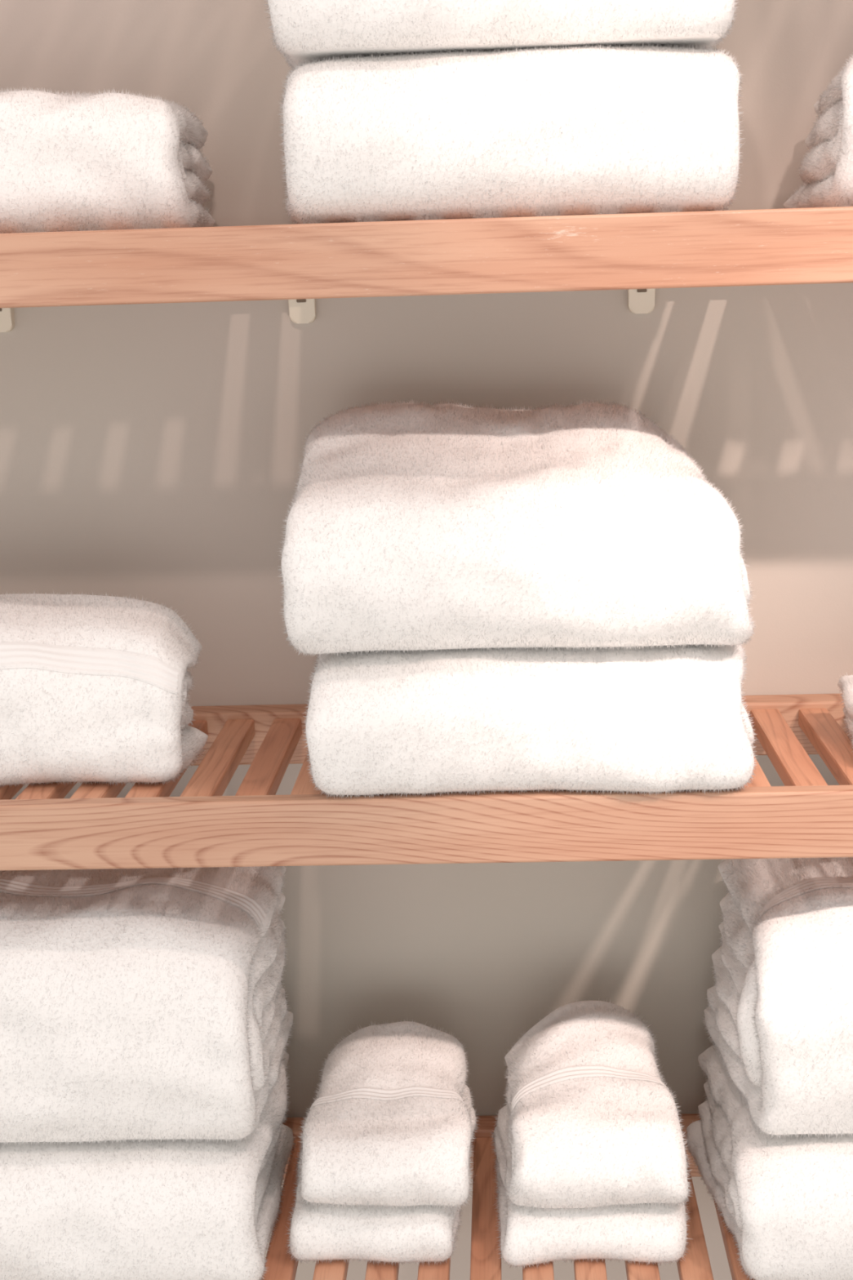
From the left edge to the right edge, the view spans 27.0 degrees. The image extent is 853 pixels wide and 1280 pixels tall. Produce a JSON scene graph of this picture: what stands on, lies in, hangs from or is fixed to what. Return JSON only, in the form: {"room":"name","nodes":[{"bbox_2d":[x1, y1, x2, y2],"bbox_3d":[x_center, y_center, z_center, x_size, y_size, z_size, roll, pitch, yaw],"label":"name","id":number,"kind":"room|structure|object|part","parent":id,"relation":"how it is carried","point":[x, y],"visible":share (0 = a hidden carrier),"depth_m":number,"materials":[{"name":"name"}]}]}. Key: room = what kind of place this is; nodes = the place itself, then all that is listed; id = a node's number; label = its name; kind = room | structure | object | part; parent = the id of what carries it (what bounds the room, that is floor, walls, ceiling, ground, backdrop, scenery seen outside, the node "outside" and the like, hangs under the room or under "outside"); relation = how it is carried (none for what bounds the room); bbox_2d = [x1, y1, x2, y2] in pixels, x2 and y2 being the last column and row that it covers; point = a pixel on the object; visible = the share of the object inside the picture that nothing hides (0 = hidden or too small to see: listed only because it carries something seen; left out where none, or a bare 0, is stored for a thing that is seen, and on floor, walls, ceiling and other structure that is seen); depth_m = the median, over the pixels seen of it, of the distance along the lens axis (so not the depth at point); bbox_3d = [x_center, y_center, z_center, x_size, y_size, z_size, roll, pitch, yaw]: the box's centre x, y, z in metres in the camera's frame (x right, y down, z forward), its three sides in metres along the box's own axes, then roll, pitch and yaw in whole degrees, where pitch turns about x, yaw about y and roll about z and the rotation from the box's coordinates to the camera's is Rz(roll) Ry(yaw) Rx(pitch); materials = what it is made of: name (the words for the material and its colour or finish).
{"room":"linen closet","nodes":[
{"label":"linen closet","id":0,"kind":"room"},
{"bbox_2d":[0,0,852,1279],"bbox_3d":[0.070,-0.346,1.729,4.400,3.000,0.100,-1,11,3],"label":"wall","id":1,"kind":"structure","parent":0,"point":[151,451],"depth_m":1.72,"materials":[{"name":"beige paint"}]},
{"bbox_2d":[0,307,14,332],"bbox_3d":[-0.408,-0.308,1.688,0.027,0.033,0.034,-1,11,3],"label":"clip","id":2,"kind":"object","parent":1,"relation":"attached to","point":[6,314],"visible":0.67,"depth_m":1.70,"materials":[{"name":"beige plastic"}]},
{"bbox_2d":[288,298,316,323],"bbox_3d":[-0.118,-0.315,1.675,0.027,0.033,0.034,-1,11,3],"label":"clip","id":3,"kind":"object","parent":1,"relation":"attached to","point":[301,310],"visible":0.64,"depth_m":1.68,"materials":[{"name":"beige plastic"}]},
{"bbox_2d":[0,693,852,870],"bbox_3d":[0.073,0.121,1.605,2.302,0.062,0.324,-1,11,3],"label":"slatted shelf","id":4,"kind":"object","parent":1,"relation":"attached to","point":[806,816],"visible":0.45,"depth_m":1.46,"materials":[{"name":"brown wood"}]},
{"bbox_2d":[0,589,208,786],"bbox_3d":[-0.376,0.041,1.537,0.364,0.159,0.145,-1,11,3],"label":"bath towel","id":5,"kind":"object","parent":4,"relation":"on","point":[94,688],"visible":1,"depth_m":1.48,"materials":[{"name":"white fabric"}]},
{"bbox_3d":[0.044,0.107,1.596,2.245,0.018,0.270,-1,11,3],"label":"slat panel","id":6,"kind":"part","parent":4,"relation":"part of","materials":[{"name":"brown wood"}]},
{"bbox_3d":[0.068,0.153,1.457,2.300,0.056,0.020,-1,11,3],"label":"rail","id":7,"kind":"part","parent":4,"relation":"part of","materials":[{"name":"brown wood"}]},
{"bbox_3d":[0.080,0.088,1.746,2.300,0.053,0.035,-1,11,3],"label":"rail","id":8,"kind":"part","parent":4,"relation":"part of","materials":[{"name":"brown wood"}]},
{"bbox_2d":[302,642,758,799],"bbox_3d":[0.089,0.042,1.552,0.380,0.123,0.312,-1,11,3],"label":"bath towel","id":9,"kind":"object","parent":4,"relation":"on","point":[660,719],"visible":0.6,"depth_m":1.42,"materials":[{"name":"white fabric"}]},
{"bbox_2d":[277,398,755,657],"bbox_3d":[0.077,-0.107,1.526,0.395,0.193,0.317,-1,11,3],"label":"bath towel","id":10,"kind":"object","parent":9,"relation":"on","point":[412,526],"visible":1,"depth_m":1.40,"materials":[{"name":"white fabric"}]},
{"bbox_2d":[837,672,852,752],"bbox_3d":[0.539,0.059,1.543,0.360,0.066,0.188,-1,11,3],"label":"bath towel","id":11,"kind":"object","parent":4,"relation":"on","point":[845,683],"visible":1,"depth_m":1.57,"materials":[{"name":"white fabric"}]},
{"bbox_2d":[0,206,852,307],"bbox_3d":[0.060,-0.328,1.516,2.302,0.062,0.324,-1,11,3],"label":"slatted shelf","id":12,"kind":"object","parent":1,"relation":"attached to","point":[814,245],"visible":1,"depth_m":1.36,"materials":[{"name":"brown wood"}]},
{"bbox_2d":[0,86,214,233],"bbox_3d":[-0.363,-0.406,1.515,0.361,0.126,0.204,-1,11,3],"label":"bath towel","id":13,"kind":"object","parent":12,"relation":"on","point":[106,161],"visible":0.83,"depth_m":1.43,"materials":[{"name":"white fabric"}]},
{"bbox_2d":[277,42,746,224],"bbox_3d":[0.067,-0.415,1.470,0.373,0.137,0.304,-1,11,3],"label":"bath towel","id":14,"kind":"object","parent":12,"relation":"on","point":[580,130],"visible":0.89,"depth_m":1.34,"materials":[{"name":"white fabric"}]},
{"bbox_2d":[263,0,740,71],"bbox_3d":[0.057,-0.538,1.457,0.370,0.124,0.304,-1,11,3],"label":"bath towel","id":15,"kind":"object","parent":14,"relation":"on","point":[303,29],"visible":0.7,"depth_m":1.34,"materials":[{"name":"white fabric"}]},
{"bbox_2d":[783,52,852,208],"bbox_3d":[0.490,-0.422,1.462,0.369,0.130,0.273,-1,11,3],"label":"bath towel","id":16,"kind":"object","parent":12,"relation":"on","point":[827,169],"visible":0.92,"depth_m":1.42,"materials":[{"name":"white fabric"}]},
{"bbox_2d":[261,1113,755,1279],"bbox_3d":[0.086,0.555,1.692,2.302,0.062,0.324,-1,11,3],"label":"slatted shelf","id":17,"kind":"object","parent":1,"relation":"attached to","point":[485,1261],"visible":0.06,"depth_m":1.60,"materials":[{"name":"brown wood"}]},
{"bbox_2d":[0,1051,296,1279],"bbox_3d":[-0.339,0.481,1.663,0.422,0.129,0.312,-1,11,3],"label":"bath towel","id":18,"kind":"object","parent":17,"relation":"on","point":[201,1210],"visible":0.59,"depth_m":1.53,"materials":[{"name":"white fabric"}]},
{"bbox_2d":[0,866,294,1146],"bbox_3d":[-0.345,0.316,1.639,0.430,0.217,0.302,-1,11,3],"label":"bath towel","id":19,"kind":"object","parent":18,"relation":"on","point":[140,1004],"visible":0.91,"depth_m":1.51,"materials":[{"name":"white fabric"}]},
{"bbox_2d":[284,1133,462,1266],"bbox_3d":[-0.046,0.510,1.662,0.168,0.055,0.217,-1,11,3],"label":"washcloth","id":20,"kind":"object","parent":17,"relation":"on","point":[424,1234],"visible":0.44,"depth_m":1.57,"materials":[{"name":"white fabric"}]},
{"bbox_2d":[296,1018,479,1211],"bbox_3d":[-0.035,0.438,1.639,0.170,0.109,0.214,-1,11,3],"label":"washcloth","id":21,"kind":"object","parent":20,"relation":"on","point":[391,1120],"visible":1,"depth_m":1.59,"materials":[{"name":"white fabric"}]},
{"bbox_3d":[0.093,0.522,1.832,2.300,0.054,0.035,-1,11,3],"label":"rail","id":22,"kind":"part","parent":17,"relation":"part of","materials":[{"name":"brown wood"}]},
{"bbox_2d":[489,1125,690,1269],"bbox_3d":[0.148,0.506,1.653,0.177,0.056,0.215,-2,11,0],"label":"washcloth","id":23,"kind":"object","parent":17,"relation":"on","point":[658,1233],"visible":0.47,"depth_m":1.56,"materials":[{"name":"white fabric"}]},
{"bbox_2d":[493,1000,693,1213],"bbox_3d":[0.149,0.423,1.631,0.171,0.130,0.221,-2,11,-1],"label":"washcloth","id":24,"kind":"object","parent":23,"relation":"on","point":[589,1118],"visible":1,"depth_m":1.57,"materials":[{"name":"white fabric"}]},
{"bbox_2d":[684,1044,852,1279],"bbox_3d":[0.470,0.464,1.627,0.444,0.130,0.313,-1,11,3],"label":"bath towel","id":25,"kind":"object","parent":17,"relation":"on","point":[787,1203],"visible":0.76,"depth_m":1.51,"materials":[{"name":"white fabric"}]},
{"bbox_2d":[700,857,852,1138],"bbox_3d":[0.482,0.299,1.598,0.442,0.217,0.302,-1,11,3],"label":"bath towel","id":26,"kind":"object","parent":25,"relation":"on","point":[779,1015],"visible":0.94,"depth_m":1.50,"materials":[{"name":"white fabric"}]},
{"bbox_2d":[627,288,655,313],"bbox_3d":[0.202,-0.321,1.661,0.027,0.033,0.034,-1,11,3],"label":"clip","id":27,"kind":"object","parent":1,"relation":"attached to","point":[639,300],"visible":0.59,"depth_m":1.67,"materials":[{"name":"beige plastic"}]}
]}

